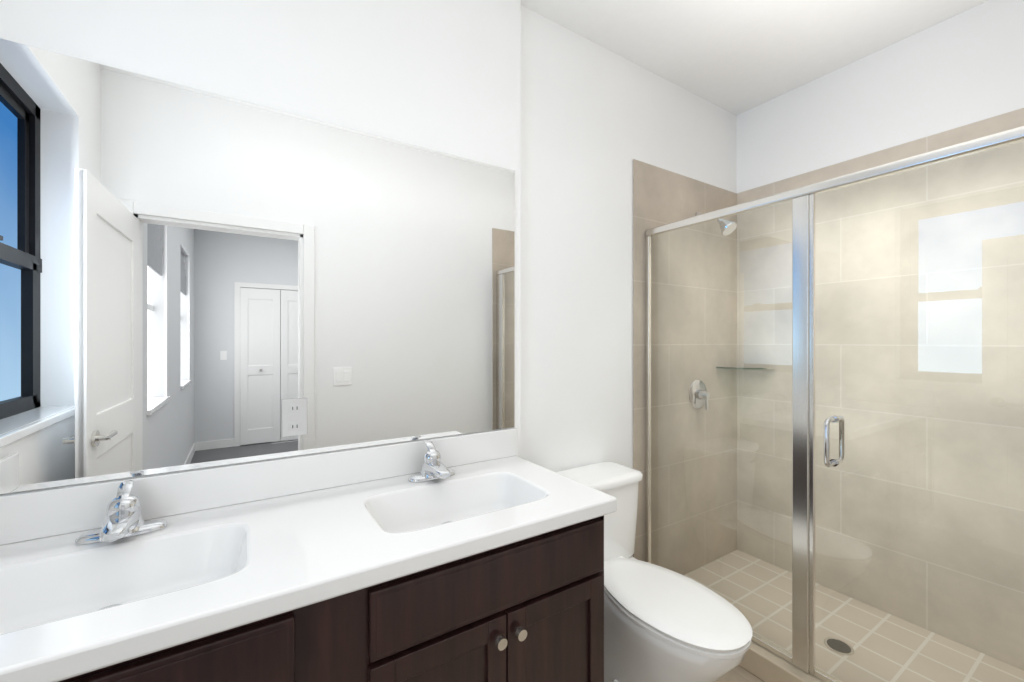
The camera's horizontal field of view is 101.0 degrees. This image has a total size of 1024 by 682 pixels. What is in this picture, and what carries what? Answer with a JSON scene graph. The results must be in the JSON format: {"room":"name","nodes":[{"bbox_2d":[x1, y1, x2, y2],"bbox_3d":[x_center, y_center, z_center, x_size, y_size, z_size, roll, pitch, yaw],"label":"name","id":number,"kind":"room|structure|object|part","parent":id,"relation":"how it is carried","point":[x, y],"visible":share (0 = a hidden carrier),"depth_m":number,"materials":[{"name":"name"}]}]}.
{"room":"bathroom","nodes":[
{"label":"bathroom","id":0,"kind":"room"},
{"bbox_2d":[0,0,735,556],"bbox_3d":[0.014,-0.048,1.858,3.580,2.775,0.180,0,0,-33],"label":"wall","id":1,"kind":"structure","parent":0,"point":[596,119],"depth_m":1.80,"materials":[{"name":"white paint"}]},
{"bbox_2d":[0,38,514,493],"bbox_3d":[-0.654,-0.173,1.323,1.571,1.057,0.006,0,0,-33],"label":"vanity mirror","id":2,"kind":"object","parent":1,"relation":"attached to","point":[192,278],"visible":1,"depth_m":1.21,"materials":[{"name":"grey mirror"}]},
{"bbox_2d":[272,393,316,443],"bbox_3d":[-0.669,0.235,1.302,0.124,0.144,0.011,0,0,-33],"label":"outlet","id":3,"kind":"object","parent":2,"relation":"attached to","point":[294,417],"visible":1,"depth_m":1.30,"materials":[{"name":"white plastic"}]},
{"bbox_2d":[288,422,300,430],"bbox_3d":[-0.669,0.263,1.301,0.034,0.024,0.002,0,0,-33],"label":"socket","id":4,"kind":"object","parent":3,"relation":"attached to","point":[292,426],"depth_m":1.30,"materials":[{"name":"white plastic"}]},
{"bbox_2d":[0,428,517,563],"bbox_3d":[-0.647,0.414,1.317,1.576,0.112,0.020,0,0,-33],"label":"backsplash","id":5,"kind":"structure","parent":1,"relation":"attached to","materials":[{"name":"white stone"}]},
{"bbox_2d":[633,159,736,574],"bbox_3d":[1.027,0.203,2.427,0.960,2.275,0.010,0,0,-33],"label":"tile","id":6,"kind":"structure","parent":1,"relation":"attached to","point":[661,196],"depth_m":2.39,"materials":[{"name":"beige tile"}]},
{"bbox_2d":[689,380,709,409],"bbox_3d":[1.098,0.310,2.427,0.172,0.172,0.064,0,0,-33],"label":"shower valve","id":7,"kind":"object","parent":6,"relation":"attached to","point":[699,396],"depth_m":2.43,"materials":[{"name":"silver metal"}]},
{"bbox_2d":[695,212,736,235],"bbox_3d":[1.140,-0.663,2.361,0.086,0.169,0.221,0,0,-33],"label":"shower head","id":8,"kind":"object","parent":6,"relation":"attached to","point":[726,226],"visible":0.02,"depth_m":2.29},
{"bbox_2d":[715,665,763,681],"bbox_3d":[0.438,1.390,1.192,3.580,0.100,1.760,0,0,-33],"label":"floor","id":9,"kind":"structure","parent":0,"point":[737,673],"depth_m":1.69,"materials":[{"name":"tile"}]},
{"bbox_2d":[0,428,616,681],"bbox_3d":[-0.499,0.846,1.085,1.576,0.988,0.570,0,0,-33],"label":"bathroom vanity","id":10,"kind":"object","parent":9,"relation":"on","point":[475,557],"visible":1,"depth_m":1.01,"materials":[{"name":"white stone"}]},
{"bbox_2d":[75,479,167,544],"bbox_3d":[-0.926,0.411,0.998,0.166,0.118,0.167,0,0,-33],"label":"faucet","id":11,"kind":"object","parent":10,"relation":"on","point":[124,524],"depth_m":1.00,"materials":[{"name":"silver metal"}]},
{"bbox_3d":[-0.717,0.616,0.651,0.681,0.152,0.019,0,0,-33],"label":"drawer","id":12,"kind":"part","parent":10,"relation":"part of","materials":[{"name":"brown wood"}]},
{"bbox_3d":[-0.285,0.958,0.926,0.055,0.505,0.019,0,0,-33],"label":"door","id":13,"kind":"part","parent":10,"relation":"part of","materials":[{"name":"brown wood"}]},
{"bbox_2d":[408,440,455,482],"bbox_3d":[-0.256,0.411,1.425,0.166,0.118,0.167,0,0,-33],"label":"faucet","id":14,"kind":"object","parent":10,"relation":"on","point":[433,470],"depth_m":1.42,"materials":[{"name":"silver metal"}]},
{"bbox_3d":[-0.166,0.958,1.008,0.239,0.401,0.008,0,0,-33],"label":"door panel","id":15,"kind":"part","parent":10,"relation":"part of","materials":[{"name":"brown wood"}]},
{"bbox_3d":[-0.164,0.733,1.004,0.235,0.055,0.019,0,0,-33],"label":"door","id":16,"kind":"part","parent":10,"relation":"part of","materials":[{"name":"brown wood"}]},
{"bbox_3d":[-0.017,0.616,1.097,0.690,0.152,0.019,0,0,-33],"label":"drawer","id":17,"kind":"part","parent":10,"relation":"part of","materials":[{"name":"brown wood"}]},
{"bbox_3d":[-0.042,0.958,1.081,0.055,0.505,0.019,0,0,-33],"label":"door","id":18,"kind":"part","parent":10,"relation":"part of","materials":[{"name":"brown wood"}]},
{"bbox_3d":[-0.033,0.755,1.066,0.012,0.012,0.017,0,0,-33],"label":"knob stem","id":19,"kind":"part","parent":10,"relation":"part of","materials":[{"name":"silver metal"}]},
{"bbox_3d":[0.008,0.958,1.113,0.055,0.505,0.019,0,0,-33],"label":"door","id":20,"kind":"part","parent":10,"relation":"part of","materials":[{"name":"brown wood"}]},
{"bbox_3d":[0.018,0.755,1.098,0.012,0.012,0.017,0,0,-33],"label":"knob stem","id":21,"kind":"part","parent":10,"relation":"part of","materials":[{"name":"silver metal"}]},
{"bbox_3d":[0.126,0.958,1.195,0.239,0.401,0.008,0,0,-33],"label":"door panel","id":22,"kind":"part","parent":10,"relation":"part of","materials":[{"name":"brown wood"}]},
{"bbox_3d":[0.129,0.733,1.190,0.235,0.055,0.019,0,0,-33],"label":"door","id":23,"kind":"part","parent":10,"relation":"part of","materials":[{"name":"brown wood"}]},
{"bbox_3d":[0.251,0.958,1.268,0.055,0.505,0.019,0,0,-33],"label":"door","id":24,"kind":"part","parent":10,"relation":"part of","materials":[{"name":"brown wood"}]},
{"bbox_2d":[556,462,752,681],"bbox_3d":[0.501,0.960,1.623,0.444,0.760,0.790,0,0,-33],"label":"toilet","id":25,"kind":"object","parent":9,"relation":"on","point":[662,624],"visible":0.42,"depth_m":1.49,"materials":[{"name":"white ceramic"}]},
{"bbox_3d":[0.353,0.598,1.855,0.444,0.036,0.233,0,0,-33],"label":"tank lid","id":26,"kind":"part","parent":25,"relation":"part of","materials":[{"name":"white ceramic"}]},
{"bbox_3d":[0.536,1.149,1.568,0.348,0.382,0.640,0,0,-33],"label":"bowl","id":27,"kind":"part","parent":25,"relation":"part of","materials":[{"name":"white ceramic"}]},
{"bbox_3d":[0.556,0.949,1.537,0.356,0.017,0.582,0,0,-33],"label":"seat","id":28,"kind":"part","parent":25,"relation":"part of","materials":[{"name":"white plastic"}]},
{"bbox_3d":[0.556,0.927,1.538,0.356,0.022,0.588,0,0,-33],"label":"lid","id":29,"kind":"part","parent":25,"relation":"part of","materials":[{"name":"white plastic"}]},
{"bbox_2d":[738,632,840,681],"bbox_3d":[1.130,1.290,1.544,0.115,0.100,1.588,0,0,-33],"label":"shower curb","id":30,"kind":"object","parent":9,"relation":"on","point":[762,663],"visible":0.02,"depth_m":1.65,"materials":[{"name":"tile"}]},
{"bbox_2d":[645,126,1023,681],"bbox_3d":[1.132,0.329,1.545,0.140,1.820,1.588,0,0,-33],"label":"glass shower enclosure","id":31,"kind":"object","parent":30,"relation":"on","point":[802,655],"visible":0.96,"depth_m":1.57,"materials":[{"name":"clear glass"}]},
{"bbox_3d":[1.097,0.347,1.600,0.028,1.784,0.056,0,0,-33],"label":"rail post","id":32,"kind":"part","parent":31,"relation":"part of","materials":[{"name":"silver metal"}]},
{"bbox_3d":[1.122,0.357,1.492,0.066,0.172,0.017,0,0,-33],"label":"handle pull","id":33,"kind":"part","parent":31,"relation":"part of","materials":[{"name":"silver metal"}]},
{"bbox_2d":[829,458,838,466],"bbox_3d":[1.150,0.435,1.509,0.006,0.026,0.026,0,0,-33],"label":"washer","id":34,"kind":"object","parent":31,"relation":"in","point":[836,462],"depth_m":1.50,"materials":[{"name":"silver metal"}]},
{"bbox_2d":[829,415,838,423],"bbox_3d":[1.150,0.280,1.509,0.006,0.026,0.026,0,0,-33],"label":"washer","id":35,"kind":"object","parent":31,"relation":"in","point":[836,419],"depth_m":1.50,"materials":[{"name":"silver metal"}]},
{"bbox_2d":[830,458,839,466],"bbox_3d":[1.157,0.435,1.514,0.006,0.026,0.026,0,0,-33],"label":"washer","id":36,"kind":"object","parent":31,"relation":"in","point":[836,461],"depth_m":1.50,"materials":[{"name":"silver metal"}]},
{"bbox_2d":[830,415,839,422],"bbox_3d":[1.157,0.280,1.514,0.006,0.026,0.026,0,0,-33],"label":"washer","id":37,"kind":"object","parent":31,"relation":"in","point":[837,418],"depth_m":1.50,"materials":[{"name":"silver metal"}]},
{"label":"glass door","id":38,"kind":"part","parent":31,"relation":"part of","materials":[{"name":"clear glass"}]},
{"bbox_2d":[685,550,1023,681],"bbox_3d":[1.515,1.330,1.789,0.799,0.020,1.588,0,0,-33],"label":"shower pan","id":39,"kind":"object","parent":9,"relation":"on","point":[884,632],"depth_m":1.91,"materials":[{"name":"tile"}]},
{"bbox_2d":[824,637,853,655],"bbox_3d":[1.411,1.318,1.824,0.104,0.005,0.104,0,0,-33],"label":"shower drain","id":40,"kind":"object","parent":39,"relation":"on","point":[828,646],"depth_m":1.82,"materials":[{"name":"silver metal"}]},
{"bbox_3d":[1.411,1.316,1.824,0.084,0.001,0.084,0,0,-33],"label":"floor shower drain grate","id":41,"kind":"part","parent":40,"relation":"part of","materials":[{"name":"grey metal"}]},
{"bbox_2d":[521,0,987,115],"bbox_3d":[0.470,-1.485,1.141,3.580,0.100,1.880,0,0,-33],"label":"ceiling","id":42,"kind":"structure","parent":0,"point":[736,57],"depth_m":1.97,"materials":[{"name":"paint"}]},
{"bbox_2d":[736,0,1023,192],"bbox_3d":[1.957,-0.048,2.000,0.150,2.775,1.730,0,0,-33],"label":"wall","id":43,"kind":"structure","parent":0,"point":[962,69],"depth_m":2.04,"materials":[{"name":"white paint"}]},
{"bbox_2d":[737,108,1023,669],"bbox_3d":[1.857,0.203,2.007,0.010,2.275,1.590,0,0,-33],"label":"tile","id":44,"kind":"structure","parent":43,"relation":"attached to","point":[991,125],"depth_m":1.99,"materials":[{"name":"beige tile"}]},
{"bbox_2d":[722,366,775,368],"bbox_3d":[1.391,0.160,2.516,0.230,0.008,0.230,0,0,-33],"label":"shelf","id":45,"kind":"object","parent":44,"relation":"attached to","point":[740,367],"depth_m":2.52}
]}

